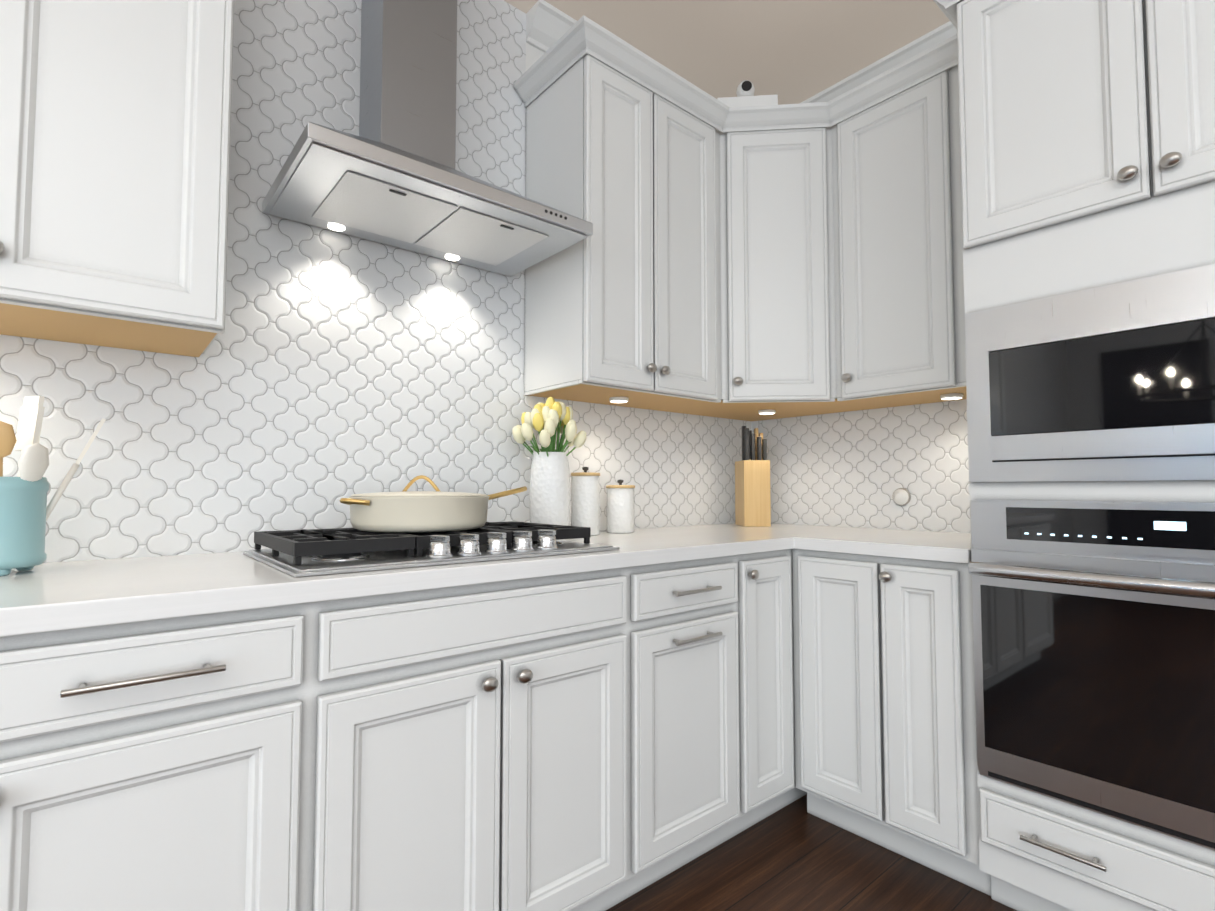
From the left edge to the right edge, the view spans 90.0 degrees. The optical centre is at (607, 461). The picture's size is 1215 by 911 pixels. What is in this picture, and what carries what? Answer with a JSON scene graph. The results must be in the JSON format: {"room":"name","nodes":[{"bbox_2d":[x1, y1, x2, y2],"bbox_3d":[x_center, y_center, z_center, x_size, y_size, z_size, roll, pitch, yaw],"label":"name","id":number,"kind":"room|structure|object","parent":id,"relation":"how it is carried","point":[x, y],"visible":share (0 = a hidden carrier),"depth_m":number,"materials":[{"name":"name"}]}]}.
{"room":"kitchen","nodes":[
{"label":"kitchen","id":0,"kind":"room"},
{"bbox_2d":[0,0,751,562],"bbox_3d":[-1.913,-0.265,0.797,6.920,2.745,0.120,2,-3,-40],"label":"wall","id":1,"kind":"structure","parent":0,"point":[320,378],"depth_m":1.67,"materials":[{"name":"tile"}]},
{"bbox_2d":[0,0,234,356],"bbox_3d":[-1.169,-0.789,1.137,0.758,1.018,0.348,2,-3,-40],"label":"upper cabinet","id":2,"kind":"object","parent":1,"relation":"attached to","point":[115,130],"visible":1,"depth_m":1.12,"materials":[{"name":"paint"}]},
{"bbox_2d":[263,0,592,276],"bbox_3d":[-0.469,-1.114,1.671,0.745,0.964,0.448,2,-3,-40],"label":"range hood","id":3,"kind":"object","parent":1,"relation":"attached to","point":[390,175],"visible":1,"depth_m":1.64,"materials":[{"name":"silver metal"}]},
{"bbox_2d":[521,39,724,410],"bbox_3d":[0.059,-0.743,2.164,0.604,1.018,0.348,2,-3,-40],"label":"upper cabinet","id":4,"kind":"object","parent":1,"relation":"attached to","point":[634,309],"depth_m":1.99,"materials":[{"name":"paint"}]},
{"bbox_2d":[609,397,628,402],"bbox_3d":[0.040,-0.215,2.132,0.068,0.013,0.068,2,-3,-40],"label":"recessed light","id":5,"kind":"object","parent":4,"relation":"attached to","point":[618,399],"visible":1,"depth_m":2.11,"materials":[{"name":"white plastic"}]},
{"bbox_2d":[717,102,836,410],"bbox_3d":[0.626,-0.757,2.242,0.265,1.069,0.265,2,-3,-40],"label":"upper cabinet","id":6,"kind":"object","parent":1,"relation":"attached to","point":[746,263],"depth_m":2.24,"materials":[{"name":"paint"}]},
{"bbox_2d":[717,80,777,106],"bbox_3d":[0.545,-1.368,2.393,0.230,0.252,0.100,0,-3,5],"label":"security camera","id":7,"kind":"object","parent":6,"relation":"on","point":[745,91],"visible":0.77,"depth_m":2.35,"materials":[{"name":"white plastic"}]},
{"bbox_2d":[758,409,775,414],"bbox_3d":[0.649,-0.199,2.472,0.068,0.013,0.068,2,-3,-40],"label":"recessed light","id":8,"kind":"object","parent":6,"relation":"attached to","point":[766,411],"visible":1,"depth_m":2.45,"materials":[{"name":"white plastic"}]},
{"bbox_2d":[504,0,949,104],"bbox_3d":[0.014,-1.781,-1.436,6.920,0.080,6.120,2,-3,-40],"label":"ceiling","id":9,"kind":"structure","parent":0,"point":[793,51],"depth_m":2.24,"materials":[{"name":"beige paint"}]},
{"bbox_2d":[526,0,956,103],"bbox_3d":[0.906,-1.544,1.704,1.269,0.103,2.199,2,-3,-40],"label":"crown molding","id":10,"kind":"structure","parent":9,"relation":"attached to","point":[548,25],"depth_m":2.21,"materials":[{"name":"white paint"}]},
{"bbox_2d":[606,794,1016,910],"bbox_3d":[0.014,1.031,-1.564,6.920,0.060,6.120,2,-3,-40],"label":"floor","id":11,"kind":"structure","parent":0,"point":[795,856],"depth_m":1.67,"materials":[{"name":"brown wood"}]},
{"bbox_2d":[0,601,323,910],"bbox_3d":[-1.039,0.680,0.997,0.857,0.874,0.628,2,-3,-40],"label":"base cabinet","id":12,"kind":"object","parent":11,"relation":"on","point":[170,764],"depth_m":0.92,"materials":[{"name":"paint"}]},
{"bbox_2d":[0,523,837,636],"bbox_3d":[-0.472,0.244,1.481,3.557,0.038,0.642,2,-3,-40],"label":"countertop","id":13,"kind":"structure","parent":12,"relation":"on","point":[51,596],"depth_m":1.12,"materials":[{"name":"stone"}]},
{"bbox_2d":[0,396,105,575],"bbox_3d":[-1.118,0.041,1.143,0.263,0.334,0.131,2,-3,-40],"label":"utensil crock","id":14,"kind":"object","parent":13,"relation":"on","point":[25,512],"visible":1,"depth_m":1.12,"materials":[{"name":"glazed ceramic"},{"name":"wood"},{"name":"silicone"}]},
{"bbox_2d":[243,521,619,576],"bbox_3d":[-0.424,0.197,1.515,0.762,0.056,0.510,2,-3,-40],"label":"cooktop","id":15,"kind":"object","parent":13,"relation":"in","point":[303,552],"visible":0.92,"depth_m":1.33,"materials":[{"name":"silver metal"}]},
{"bbox_2d":[339,475,526,532],"bbox_3d":[-0.416,0.106,1.598,0.569,0.136,0.344,2,-3,-40],"label":"saute pan","id":16,"kind":"object","parent":15,"relation":"on","point":[405,510],"visible":1,"depth_m":1.41,"materials":[{"name":"beige"}]},
{"bbox_2d":[512,397,585,525],"bbox_3d":[-0.180,0.019,1.953,0.248,0.452,0.195,2,-3,-40],"label":"tulip vase","id":17,"kind":"object","parent":13,"relation":"on","point":[549,485],"visible":0.98,"depth_m":1.90,"materials":[{"name":"white ceramic"}]},
{"bbox_2d":[571,467,599,534],"bbox_3d":[-0.075,0.135,2.078,0.102,0.232,0.102,2,-3,-40],"label":"canister","id":18,"kind":"object","parent":13,"relation":"on","point":[585,498],"visible":0.79,"depth_m":2.04,"materials":[{"name":"white ceramic"}]},
{"bbox_2d":[606,479,634,532],"bbox_3d":[0.047,0.161,2.193,0.106,0.190,0.106,2,-3,-40],"label":"canister","id":19,"kind":"object","parent":13,"relation":"on","point":[620,507],"visible":1,"depth_m":2.15,"materials":[{"name":"white ceramic"}]},
{"bbox_2d":[735,426,770,526],"bbox_3d":[0.618,0.062,2.598,0.110,0.425,0.156,0,-3,-2],"label":"knife block","id":20,"kind":"object","parent":13,"relation":"on","point":[752,491],"visible":1,"depth_m":2.52,"materials":[{"name":"brown wood"}]},
{"bbox_2d":[320,566,639,910],"bbox_3d":[-0.426,0.704,1.509,0.742,0.874,0.628,2,-3,-40],"label":"base cabinet","id":21,"kind":"object","parent":11,"relation":"on","point":[596,739],"depth_m":1.25,"materials":[{"name":"paint"}]},
{"bbox_2d":[640,554,751,889],"bbox_3d":[0.027,0.721,1.888,0.439,0.874,0.628,2,-3,-40],"label":"base cabinet","id":22,"kind":"object","parent":11,"relation":"on","point":[696,758],"depth_m":1.67,"materials":[{"name":"paint"}]},
{"bbox_2d":[748,549,799,825],"bbox_3d":[0.296,0.731,2.113,0.263,0.874,0.628,2,-3,-40],"label":"base cabinet","id":23,"kind":"object","parent":11,"relation":"on","point":[771,708],"depth_m":1.90,"materials":[{"name":"paint"}]},
{"bbox_2d":[800,790,806,797],"bbox_3d":[0.642,0.744,2.403,0.640,0.874,0.628,2,-3,-40],"label":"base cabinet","id":24,"kind":"object","parent":11,"relation":"on","point":[802,793],"depth_m":2.12,"materials":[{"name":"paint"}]},
{"bbox_2d":[792,549,990,895],"bbox_3d":[1.000,0.724,1.962,0.658,0.874,0.544,2,-3,-40],"label":"base cabinet","id":25,"kind":"object","parent":11,"relation":"on","point":[885,721],"visible":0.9,"depth_m":1.74,"materials":[{"name":"paint"}]},
{"bbox_2d":[796,527,970,563],"bbox_3d":[1.017,0.266,1.976,0.638,0.038,0.510,2,-3,-40],"label":"countertop","id":26,"kind":"structure","parent":25,"relation":"on","point":[954,547],"depth_m":1.85,"materials":[{"name":"stone"}]},
{"bbox_2d":[933,0,1214,910],"bbox_3d":[1.372,-0.070,1.486,0.746,2.418,0.810,2,-3,-40],"label":"tall cabinet","id":27,"kind":"object","parent":11,"relation":"on","point":[1087,160],"visible":1,"depth_m":1.38,"materials":[{"name":"paint"}]},
{"bbox_2d":[751,399,970,532],"bbox_3d":[2.659,-0.273,0.635,0.120,2.745,6.000,2,-3,-40],"label":"wall","id":28,"kind":"structure","parent":0,"point":[858,468],"depth_m":2.43,"materials":[{"name":"tile"}]},
{"bbox_2d":[829,55,966,406],"bbox_3d":[1.089,-0.743,2.164,0.348,1.018,0.372,2,-3,-40],"label":"upper cabinet","id":29,"kind":"object","parent":28,"relation":"attached to","point":[899,310],"depth_m":2.04,"materials":[{"name":"paint"}]},
{"bbox_2d":[940,393,962,399],"bbox_3d":[1.166,-0.218,2.058,0.068,0.013,0.068,2,-3,-40],"label":"recessed light","id":30,"kind":"object","parent":29,"relation":"attached to","point":[951,396],"visible":1,"depth_m":2.03,"materials":[{"name":"white plastic"}]},
{"bbox_2d":[892,488,910,505],"bbox_3d":[1.126,0.138,2.335,0.023,0.068,0.068,2,-3,-40],"label":"switch","id":31,"kind":"object","parent":28,"relation":"attached to","point":[901,496],"visible":1,"depth_m":2.33,"materials":[{"name":"white plastic"}]}
]}

